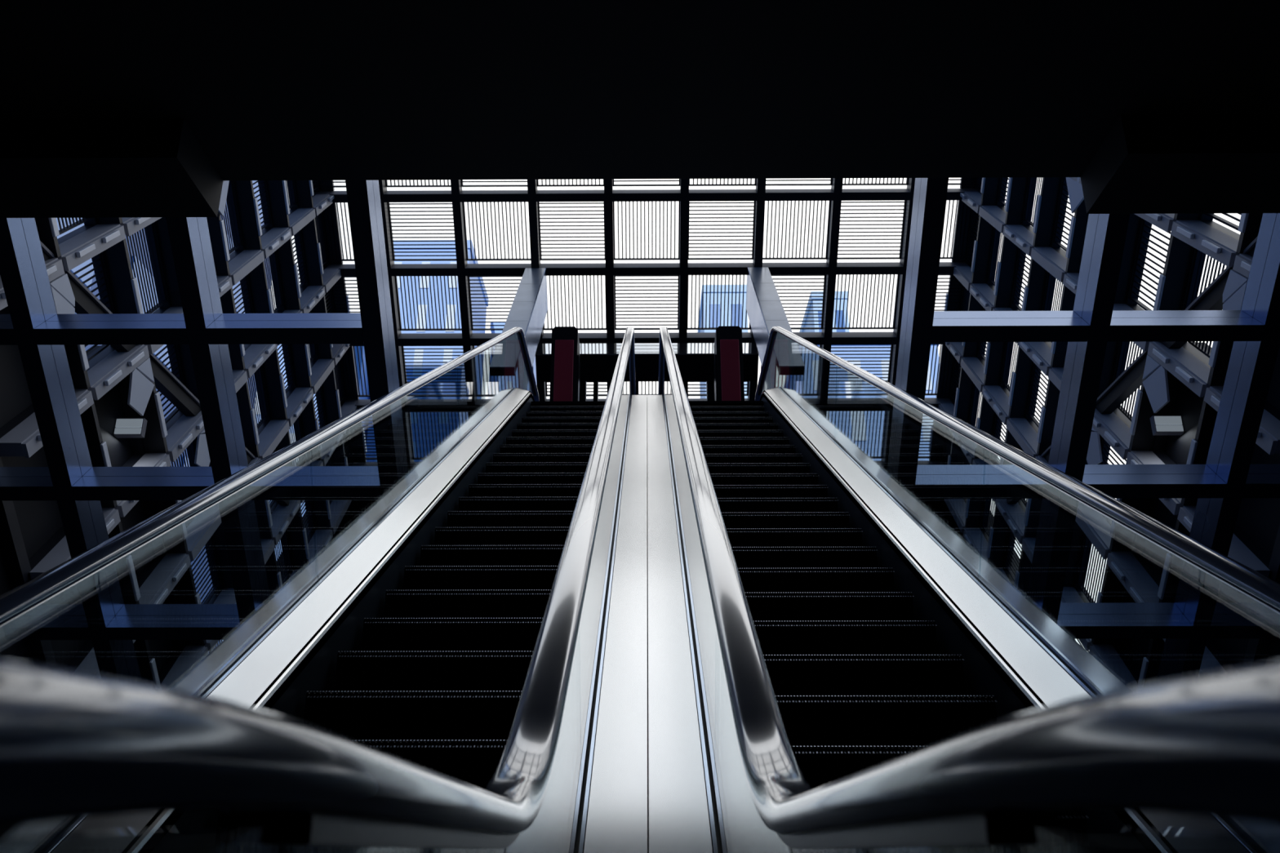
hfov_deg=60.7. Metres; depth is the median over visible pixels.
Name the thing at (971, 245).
screen
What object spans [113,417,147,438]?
strip light
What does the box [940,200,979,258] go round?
screen
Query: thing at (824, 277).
screen
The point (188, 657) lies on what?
beam
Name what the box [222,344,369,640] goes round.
office building
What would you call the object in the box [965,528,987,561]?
shelf
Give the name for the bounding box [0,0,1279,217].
ceiling
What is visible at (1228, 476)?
steel frame
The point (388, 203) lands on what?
screen
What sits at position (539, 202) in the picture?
screen
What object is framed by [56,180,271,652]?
office building
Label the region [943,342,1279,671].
wall
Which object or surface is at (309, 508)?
screen
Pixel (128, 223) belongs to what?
shelf
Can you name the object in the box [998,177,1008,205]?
screen
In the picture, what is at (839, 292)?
office building
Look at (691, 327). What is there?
screen
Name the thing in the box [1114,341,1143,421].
screen
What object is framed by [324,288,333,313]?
screen
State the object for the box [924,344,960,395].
screen
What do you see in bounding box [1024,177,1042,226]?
screen
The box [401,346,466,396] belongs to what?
screen
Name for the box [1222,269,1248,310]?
board
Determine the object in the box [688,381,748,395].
screen
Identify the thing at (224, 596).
beam
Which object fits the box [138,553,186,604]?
beam
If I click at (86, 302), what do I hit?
beam
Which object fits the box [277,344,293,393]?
screen
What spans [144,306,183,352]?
shelf
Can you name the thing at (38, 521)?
wall
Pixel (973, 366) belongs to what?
beam
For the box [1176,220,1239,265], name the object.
beam
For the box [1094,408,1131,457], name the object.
beam
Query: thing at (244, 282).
screen
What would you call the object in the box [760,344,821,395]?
screen
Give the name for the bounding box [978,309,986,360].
screen
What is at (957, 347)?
shelf
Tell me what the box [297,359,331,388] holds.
shelf
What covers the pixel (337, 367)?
screen
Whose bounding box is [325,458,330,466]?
screen
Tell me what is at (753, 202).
screen
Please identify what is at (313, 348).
screen
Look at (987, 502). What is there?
screen
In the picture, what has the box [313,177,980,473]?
window
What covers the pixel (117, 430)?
diffuser
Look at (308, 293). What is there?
shelf
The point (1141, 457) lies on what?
beam
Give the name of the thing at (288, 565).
screen
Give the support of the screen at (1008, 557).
attached to the steel framework at (1129, 576)
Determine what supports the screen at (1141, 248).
attached to the steel framework at (1129, 576)
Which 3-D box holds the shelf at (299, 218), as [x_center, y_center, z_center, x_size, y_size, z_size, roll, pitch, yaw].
[-5.412,-3.222,17.149,0.230,1.230,0.130,0,-66,0]
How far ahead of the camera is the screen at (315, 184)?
18.74 m
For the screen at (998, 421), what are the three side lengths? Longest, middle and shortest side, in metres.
1.640 x 1.640 x 0.050 m
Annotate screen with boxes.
[57,217,92,235]
[73,253,112,360]
[126,223,166,313]
[154,344,182,423]
[171,441,197,501]
[190,537,220,604]
[221,180,241,254]
[232,275,252,313]
[247,366,267,430]
[253,180,270,230]
[264,252,282,313]
[269,451,275,508]
[274,531,291,582]
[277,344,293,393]
[285,180,295,208]
[289,417,304,466]
[291,231,306,288]
[300,500,314,538]
[307,311,315,363]
[311,180,317,191]
[313,387,325,428]
[315,202,354,261]
[315,213,327,265]
[319,181,346,187]
[324,276,359,313]
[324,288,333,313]
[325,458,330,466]
[333,346,369,396]
[333,360,343,402]
[342,417,377,459]
[342,429,351,466]
[385,179,450,186]
[387,202,456,261]
[395,275,462,330]
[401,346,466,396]
[408,412,466,459]
[461,179,527,186]
[462,201,530,260]
[467,275,522,330]
[472,346,533,396]
[537,178,604,186]
[537,201,605,260]
[542,275,606,330]
[545,382,608,396]
[612,178,679,186]
[613,201,679,260]
[613,275,679,329]
[638,381,657,395]
[687,275,751,329]
[688,178,755,186]
[688,200,755,259]
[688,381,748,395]
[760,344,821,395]
[762,200,831,259]
[765,177,832,185]
[771,275,826,329]
[827,344,893,395]
[827,410,886,458]
[832,274,899,328]
[837,200,906,259]
[842,177,908,185]
[918,415,952,458]
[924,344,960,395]
[934,274,969,311]
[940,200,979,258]
[943,427,952,464]
[947,178,975,185]
[951,359,960,400]
[961,286,969,311]
[967,209,979,262]
[969,385,982,426]
[976,177,982,188]
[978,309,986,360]
[982,498,995,537]
[988,228,1003,285]
[991,415,1006,464]
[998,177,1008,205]
[1001,342,1017,391]
[1004,529,1022,582]
[1013,248,1031,311]
[1021,449,1026,506]
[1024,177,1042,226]
[1027,364,1048,426]
[1043,272,1062,342]
[1053,177,1075,251]
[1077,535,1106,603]
[1098,439,1126,464]
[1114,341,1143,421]
[1129,219,1170,310]
[1184,248,1227,358]
[1204,213,1241,231]
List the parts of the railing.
plate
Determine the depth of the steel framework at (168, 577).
13.41 m
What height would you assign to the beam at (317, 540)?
1.230 m
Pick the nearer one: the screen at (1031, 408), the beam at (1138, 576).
the beam at (1138, 576)
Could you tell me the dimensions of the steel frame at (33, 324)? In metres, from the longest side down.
6.496 x 6.444 x 3.420 m
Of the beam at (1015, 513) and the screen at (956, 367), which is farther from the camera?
the screen at (956, 367)
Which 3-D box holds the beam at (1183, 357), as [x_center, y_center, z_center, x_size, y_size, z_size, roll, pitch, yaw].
[5.586,-0.606,11.139,0.230,1.230,0.130,0,-66,0]
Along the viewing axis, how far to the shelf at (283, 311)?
16.95 m
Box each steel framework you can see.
[0,180,366,688]
[928,177,1279,687]
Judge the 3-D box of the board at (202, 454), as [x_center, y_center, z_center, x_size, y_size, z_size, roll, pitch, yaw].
[-5.291,0.282,13.278,0.024,0.483,0.429,0,-21,0]
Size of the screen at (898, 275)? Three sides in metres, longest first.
1.160 x 0.859 x 0.852 m
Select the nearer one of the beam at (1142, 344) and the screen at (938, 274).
the beam at (1142, 344)
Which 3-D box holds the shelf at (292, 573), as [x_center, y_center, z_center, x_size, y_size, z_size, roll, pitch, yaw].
[-5.399,2.586,16.889,0.230,1.230,0.130,0,-66,0]
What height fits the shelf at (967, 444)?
1.230 m
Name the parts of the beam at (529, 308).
plate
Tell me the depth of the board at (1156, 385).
11.54 m
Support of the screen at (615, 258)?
attached to the window
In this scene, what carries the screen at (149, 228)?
attached to the steel framework at (168, 577)
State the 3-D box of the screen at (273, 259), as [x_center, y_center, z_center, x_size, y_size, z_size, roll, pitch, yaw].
[-5.575,-2.158,16.201,0.050,1.640,1.640,0,-21,0]
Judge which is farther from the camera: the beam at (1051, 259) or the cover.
the beam at (1051, 259)
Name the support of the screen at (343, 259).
attached to the window
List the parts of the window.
sill, sill, sill, sill, sill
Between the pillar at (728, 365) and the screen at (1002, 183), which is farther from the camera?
the screen at (1002, 183)
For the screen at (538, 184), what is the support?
attached to the window
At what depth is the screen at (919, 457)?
20.71 m
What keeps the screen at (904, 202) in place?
attached to the window
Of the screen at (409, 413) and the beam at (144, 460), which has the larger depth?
the screen at (409, 413)
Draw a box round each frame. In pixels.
[0,179,408,682]
[579,381,715,400]
[886,177,1279,681]
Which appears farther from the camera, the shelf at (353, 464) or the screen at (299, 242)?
the shelf at (353, 464)
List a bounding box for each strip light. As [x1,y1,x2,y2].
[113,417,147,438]
[1149,415,1184,435]
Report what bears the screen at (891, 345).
attached to the window
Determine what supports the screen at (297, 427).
attached to the steel framework at (168, 577)
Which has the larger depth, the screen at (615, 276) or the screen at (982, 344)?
the screen at (615, 276)
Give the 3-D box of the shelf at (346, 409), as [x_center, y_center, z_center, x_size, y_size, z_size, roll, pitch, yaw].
[-5.386,-0.188,19.923,0.230,1.230,0.130,0,-66,0]
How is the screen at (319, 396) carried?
attached to the steel framework at (168, 577)
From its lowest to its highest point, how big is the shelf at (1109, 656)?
1.230 m
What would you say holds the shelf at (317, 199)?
attached to the steel framework at (168, 577)
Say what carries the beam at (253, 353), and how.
attached to the steel framework at (168, 577)
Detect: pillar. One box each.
[549,326,580,401]
[713,325,744,400]
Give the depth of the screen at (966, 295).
19.46 m
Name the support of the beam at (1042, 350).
attached to the steel framework at (1129, 576)
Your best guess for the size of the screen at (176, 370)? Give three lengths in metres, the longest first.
1.640 x 1.640 x 0.050 m
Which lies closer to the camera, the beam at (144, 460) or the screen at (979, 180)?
the beam at (144, 460)
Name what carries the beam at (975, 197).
attached to the steel framework at (1129, 576)
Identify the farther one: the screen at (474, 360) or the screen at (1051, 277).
the screen at (474, 360)
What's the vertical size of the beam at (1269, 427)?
1.230 m
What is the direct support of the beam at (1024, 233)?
attached to the steel framework at (1129, 576)
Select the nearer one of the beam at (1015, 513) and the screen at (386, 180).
the beam at (1015, 513)
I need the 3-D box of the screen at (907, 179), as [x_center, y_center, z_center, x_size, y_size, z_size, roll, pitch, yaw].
[4.009,-4.678,18.547,1.160,0.852,0.859,0,-21,0]
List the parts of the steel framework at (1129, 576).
fixing plate, fixing plate, fixing plate, fixing plate, fixing plate, fixing plate, fixing plate, fixing plate, fixing plate, fixing plate, fixing plate, fixing plate, fixing plate, fixing plate, fixing plate, fixing plate, fixing plate, fixing plate, fixing plate, fixing plate, fixing plate, fixing plate, fixing plate, fixing plate, fixing plate, fixing plate, fixing plate, fixing plate, fixing plate, fixing plate, fixing plate, fixing plate, fixing plate, fixing plate, fixing plate, fixing plate, fixing plate, fixing plate, fixing plate, fixing plate, fixing plate, fixing plate, fixing plate, fixing plate, fixing plate, fixing plate, fixing plate, fixing plate, fixing plate, fixing plate, fixing plate, fixing plate, fixing plate, fixing plate, fixing plate, fixing plate, fixing plate, fixing plate, fixing plate, fixing plate, fixing plate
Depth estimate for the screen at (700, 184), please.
18.77 m
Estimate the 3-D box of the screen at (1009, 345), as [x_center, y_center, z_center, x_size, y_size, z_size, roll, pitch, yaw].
[5.781,-0.999,16.655,0.050,1.640,1.640,0,-21,0]
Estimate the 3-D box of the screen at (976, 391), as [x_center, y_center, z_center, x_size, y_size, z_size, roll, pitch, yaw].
[5.794,-0.340,18.372,0.050,1.640,1.640,0,-21,0]
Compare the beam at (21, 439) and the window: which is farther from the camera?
the window
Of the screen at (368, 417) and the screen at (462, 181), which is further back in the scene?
the screen at (368, 417)
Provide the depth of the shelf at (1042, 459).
15.01 m
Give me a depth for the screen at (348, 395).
20.24 m
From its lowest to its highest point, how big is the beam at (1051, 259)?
1.230 m
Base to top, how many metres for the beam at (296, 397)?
1.230 m
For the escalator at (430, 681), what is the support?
on the floor
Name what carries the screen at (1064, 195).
attached to the steel framework at (1129, 576)
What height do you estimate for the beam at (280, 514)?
1.230 m
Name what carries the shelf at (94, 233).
attached to the steel framework at (168, 577)
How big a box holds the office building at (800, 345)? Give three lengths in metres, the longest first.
49.100 x 8.200 x 8.200 m
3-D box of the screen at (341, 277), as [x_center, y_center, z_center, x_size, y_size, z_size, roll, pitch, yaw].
[-5.078,-2.279,19.663,1.160,0.852,0.859,0,-21,0]
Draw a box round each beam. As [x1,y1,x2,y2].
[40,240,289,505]
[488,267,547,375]
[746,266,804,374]
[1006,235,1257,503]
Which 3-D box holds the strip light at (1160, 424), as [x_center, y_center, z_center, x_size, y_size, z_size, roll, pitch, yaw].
[5.677,-0.015,11.779,0.300,0.200,0.095,0,-21,0]
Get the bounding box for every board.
[49,273,75,314]
[127,357,154,415]
[194,429,210,466]
[217,180,229,216]
[1066,177,1084,213]
[1086,426,1102,464]
[1142,354,1169,413]
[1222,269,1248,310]
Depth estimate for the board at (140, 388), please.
11.61 m
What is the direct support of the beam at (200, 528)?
attached to the steel framework at (168, 577)
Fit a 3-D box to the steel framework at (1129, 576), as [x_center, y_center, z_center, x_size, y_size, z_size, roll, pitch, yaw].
[5.631,-0.798,14.625,0.425,13.110,13.130,0,-21,0]
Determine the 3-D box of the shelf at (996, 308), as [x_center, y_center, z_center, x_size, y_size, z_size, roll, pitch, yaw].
[5.618,-1.533,16.419,0.230,1.230,0.130,0,-66,0]
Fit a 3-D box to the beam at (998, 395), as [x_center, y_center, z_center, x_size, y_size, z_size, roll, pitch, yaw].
[5.625,-0.346,16.947,0.230,1.230,0.130,0,-66,0]
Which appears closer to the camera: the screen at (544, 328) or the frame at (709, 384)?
the frame at (709, 384)
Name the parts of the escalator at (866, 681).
glass pane, glass pane, glass pane, glass pane, glass pane, glass pane, comb plate, glass pane, glass pane, skirt panel, skirt trim, glass pane, handrail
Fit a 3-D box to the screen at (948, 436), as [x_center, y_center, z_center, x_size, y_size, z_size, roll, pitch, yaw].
[5.807,0.319,20.088,0.050,1.640,1.640,0,-21,0]
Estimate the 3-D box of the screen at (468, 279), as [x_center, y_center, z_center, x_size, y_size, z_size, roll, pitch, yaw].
[-2.478,-2.286,19.646,1.160,0.852,0.859,0,-21,0]
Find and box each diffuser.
[114,427,141,434]
[115,418,142,427]
[1154,416,1182,425]
[1155,425,1183,431]
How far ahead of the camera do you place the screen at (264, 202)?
16.19 m
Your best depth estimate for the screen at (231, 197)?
14.93 m
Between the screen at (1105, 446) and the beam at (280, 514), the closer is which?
the screen at (1105, 446)
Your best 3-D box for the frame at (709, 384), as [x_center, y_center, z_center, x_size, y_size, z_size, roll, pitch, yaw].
[0.120,0.003,15.368,2.080,2.220,0.250,0,-21,0]
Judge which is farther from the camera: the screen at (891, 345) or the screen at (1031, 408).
the screen at (891, 345)
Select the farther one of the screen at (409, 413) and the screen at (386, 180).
the screen at (409, 413)
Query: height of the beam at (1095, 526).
1.230 m
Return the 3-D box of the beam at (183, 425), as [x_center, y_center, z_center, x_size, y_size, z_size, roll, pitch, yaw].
[-5.431,0.081,12.928,0.230,1.230,0.130,0,-66,0]
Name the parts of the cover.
panel, panel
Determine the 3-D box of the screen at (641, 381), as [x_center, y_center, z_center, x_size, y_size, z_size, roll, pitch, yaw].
[0.128,-1.105,20.158,1.160,0.852,0.859,0,-21,0]
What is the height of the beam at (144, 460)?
1.230 m
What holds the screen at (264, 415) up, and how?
attached to the steel framework at (168, 577)
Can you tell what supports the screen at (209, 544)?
attached to the steel framework at (168, 577)
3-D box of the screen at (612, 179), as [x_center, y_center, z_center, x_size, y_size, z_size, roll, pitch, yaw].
[0.109,-4.668,18.572,1.160,0.852,0.859,0,-21,0]
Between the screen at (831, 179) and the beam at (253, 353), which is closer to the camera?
the beam at (253, 353)
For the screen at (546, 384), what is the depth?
20.35 m
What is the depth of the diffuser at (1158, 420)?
11.75 m
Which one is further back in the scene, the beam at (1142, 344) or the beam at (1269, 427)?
the beam at (1142, 344)
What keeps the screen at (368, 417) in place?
attached to the window
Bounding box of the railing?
[535,342,758,382]
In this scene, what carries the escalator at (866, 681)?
on the floor
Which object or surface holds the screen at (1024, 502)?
attached to the steel framework at (1129, 576)
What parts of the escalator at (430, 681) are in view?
handrail, glass pane, skirt trim, skirt panel, glass pane, glass pane, comb plate, glass pane, glass pane, glass pane, glass pane, glass pane, glass pane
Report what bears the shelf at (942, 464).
attached to the steel framework at (1129, 576)
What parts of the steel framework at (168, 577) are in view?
fixing plate, fixing plate, fixing plate, fixing plate, fixing plate, fixing plate, fixing plate, fixing plate, fixing plate, fixing plate, fixing plate, fixing plate, fixing plate, fixing plate, fixing plate, fixing plate, fixing plate, fixing plate, fixing plate, fixing plate, fixing plate, fixing plate, fixing plate, fixing plate, fixing plate, fixing plate, fixing plate, fixing plate, fixing plate, fixing plate, fixing plate, fixing plate, fixing plate, fixing plate, fixing plate, fixing plate, fixing plate, fixing plate, fixing plate, fixing plate, fixing plate, fixing plate, fixing plate, fixing plate, fixing plate, fixing plate, fixing plate, fixing plate, fixing plate, fixing plate, fixing plate, fixing plate, fixing plate, fixing plate, fixing plate, fixing plate, fixing plate, fixing plate, fixing plate, fixing plate, fixing plate, fixing plate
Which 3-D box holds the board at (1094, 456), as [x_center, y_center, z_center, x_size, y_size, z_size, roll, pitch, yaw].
[5.465,0.255,13.208,0.024,0.483,0.429,0,-21,0]
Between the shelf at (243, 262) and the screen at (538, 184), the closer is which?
the shelf at (243, 262)
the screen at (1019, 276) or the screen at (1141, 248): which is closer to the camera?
the screen at (1141, 248)
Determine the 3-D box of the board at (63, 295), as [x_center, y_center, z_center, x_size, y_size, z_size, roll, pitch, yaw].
[-5.316,-1.202,10.071,0.024,0.437,0.480,0,-21,0]
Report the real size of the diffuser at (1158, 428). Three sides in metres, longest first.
0.280 x 0.065 x 0.014 m
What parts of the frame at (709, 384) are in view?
post, post, post, post, post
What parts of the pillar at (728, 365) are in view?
panel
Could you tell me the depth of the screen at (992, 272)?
17.78 m
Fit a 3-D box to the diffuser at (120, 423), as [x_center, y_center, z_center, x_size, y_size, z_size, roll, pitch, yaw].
[-5.523,-0.036,11.828,0.280,0.095,0.014,0,-21,0]
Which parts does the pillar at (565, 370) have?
panel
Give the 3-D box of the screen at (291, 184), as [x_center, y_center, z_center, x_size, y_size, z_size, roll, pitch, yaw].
[-5.575,-3.874,16.859,0.050,1.640,1.640,0,-21,0]
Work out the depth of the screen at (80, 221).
10.74 m
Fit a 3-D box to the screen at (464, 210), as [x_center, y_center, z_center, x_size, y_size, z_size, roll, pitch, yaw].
[-2.485,-3.474,19.117,1.160,0.852,0.859,0,-21,0]
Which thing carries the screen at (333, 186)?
attached to the window
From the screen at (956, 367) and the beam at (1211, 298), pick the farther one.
the screen at (956, 367)
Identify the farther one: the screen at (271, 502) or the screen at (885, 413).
the screen at (885, 413)
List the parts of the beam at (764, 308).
plate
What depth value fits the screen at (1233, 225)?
10.68 m
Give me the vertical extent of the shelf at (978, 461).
1.230 m
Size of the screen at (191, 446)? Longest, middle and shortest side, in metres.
1.640 x 1.640 x 0.050 m
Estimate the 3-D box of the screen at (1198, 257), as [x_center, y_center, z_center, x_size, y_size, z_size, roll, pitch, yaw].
[5.742,-1.259,10.848,0.050,1.640,1.640,0,-21,0]
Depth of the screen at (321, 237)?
19.06 m
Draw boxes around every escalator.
[0,326,635,852]
[657,326,1279,852]
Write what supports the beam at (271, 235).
attached to the steel framework at (168, 577)
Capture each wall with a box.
[0,306,351,840]
[349,498,946,524]
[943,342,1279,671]
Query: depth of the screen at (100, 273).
11.31 m
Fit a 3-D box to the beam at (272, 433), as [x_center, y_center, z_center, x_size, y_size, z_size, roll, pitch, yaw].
[-5.412,0.211,15.831,0.230,1.230,0.130,0,-66,0]
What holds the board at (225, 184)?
attached to the steel framework at (168, 577)
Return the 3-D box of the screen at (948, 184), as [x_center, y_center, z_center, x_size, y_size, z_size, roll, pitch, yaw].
[5.309,-4.681,18.538,1.160,0.852,0.859,0,-21,0]
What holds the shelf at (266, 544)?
attached to the steel framework at (168, 577)
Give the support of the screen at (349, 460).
attached to the steel framework at (168, 577)
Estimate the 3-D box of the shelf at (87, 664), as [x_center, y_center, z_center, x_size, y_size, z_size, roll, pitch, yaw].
[-5.437,2.326,11.081,0.230,1.230,0.130,0,-66,0]
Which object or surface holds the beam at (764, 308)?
attached to the window
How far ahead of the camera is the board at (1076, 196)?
13.71 m
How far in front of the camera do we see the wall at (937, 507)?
21.11 m
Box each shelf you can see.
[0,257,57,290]
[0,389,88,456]
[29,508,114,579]
[57,224,119,269]
[75,647,99,674]
[83,344,144,399]
[101,217,134,235]
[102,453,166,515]
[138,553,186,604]
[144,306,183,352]
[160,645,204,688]
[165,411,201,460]
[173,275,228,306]
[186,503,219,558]
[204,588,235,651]
[226,539,271,588]
[228,249,261,276]
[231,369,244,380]
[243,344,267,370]
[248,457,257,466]
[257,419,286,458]
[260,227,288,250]
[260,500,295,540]
[275,208,312,228]
[282,310,299,313]
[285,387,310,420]
[285,569,301,584]
[286,285,322,311]
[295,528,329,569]
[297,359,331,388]
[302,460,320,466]
[312,191,332,208]
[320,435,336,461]
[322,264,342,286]
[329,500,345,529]
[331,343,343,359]
[341,400,358,417]
[352,462,365,466]
[929,461,943,465]
[937,398,954,416]
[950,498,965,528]
[951,342,975,357]
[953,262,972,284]
[959,434,975,459]
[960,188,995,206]
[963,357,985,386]
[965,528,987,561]
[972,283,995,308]
[975,458,992,464]
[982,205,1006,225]
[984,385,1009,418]
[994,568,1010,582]
[995,307,1013,311]
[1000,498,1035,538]
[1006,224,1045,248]
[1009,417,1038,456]
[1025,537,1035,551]
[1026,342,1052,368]
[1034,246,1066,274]
[1038,455,1048,464]
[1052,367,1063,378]
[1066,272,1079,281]
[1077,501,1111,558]
[1093,644,1137,687]
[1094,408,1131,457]
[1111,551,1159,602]
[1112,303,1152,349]
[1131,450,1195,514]
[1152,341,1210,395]
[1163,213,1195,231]
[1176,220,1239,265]
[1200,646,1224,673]
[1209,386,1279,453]
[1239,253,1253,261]
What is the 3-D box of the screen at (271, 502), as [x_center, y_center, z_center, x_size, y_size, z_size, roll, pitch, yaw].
[-5.569,0.746,16.070,0.050,1.640,1.640,0,-21,0]
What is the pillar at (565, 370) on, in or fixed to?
on the floor
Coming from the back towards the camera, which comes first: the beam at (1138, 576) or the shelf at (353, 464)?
the shelf at (353, 464)
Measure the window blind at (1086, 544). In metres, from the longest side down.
1.640 x 1.640 x 0.050 m
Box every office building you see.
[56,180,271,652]
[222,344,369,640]
[365,240,488,462]
[488,322,537,399]
[697,284,748,398]
[790,344,939,460]
[799,291,849,332]
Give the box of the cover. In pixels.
[583,395,712,852]

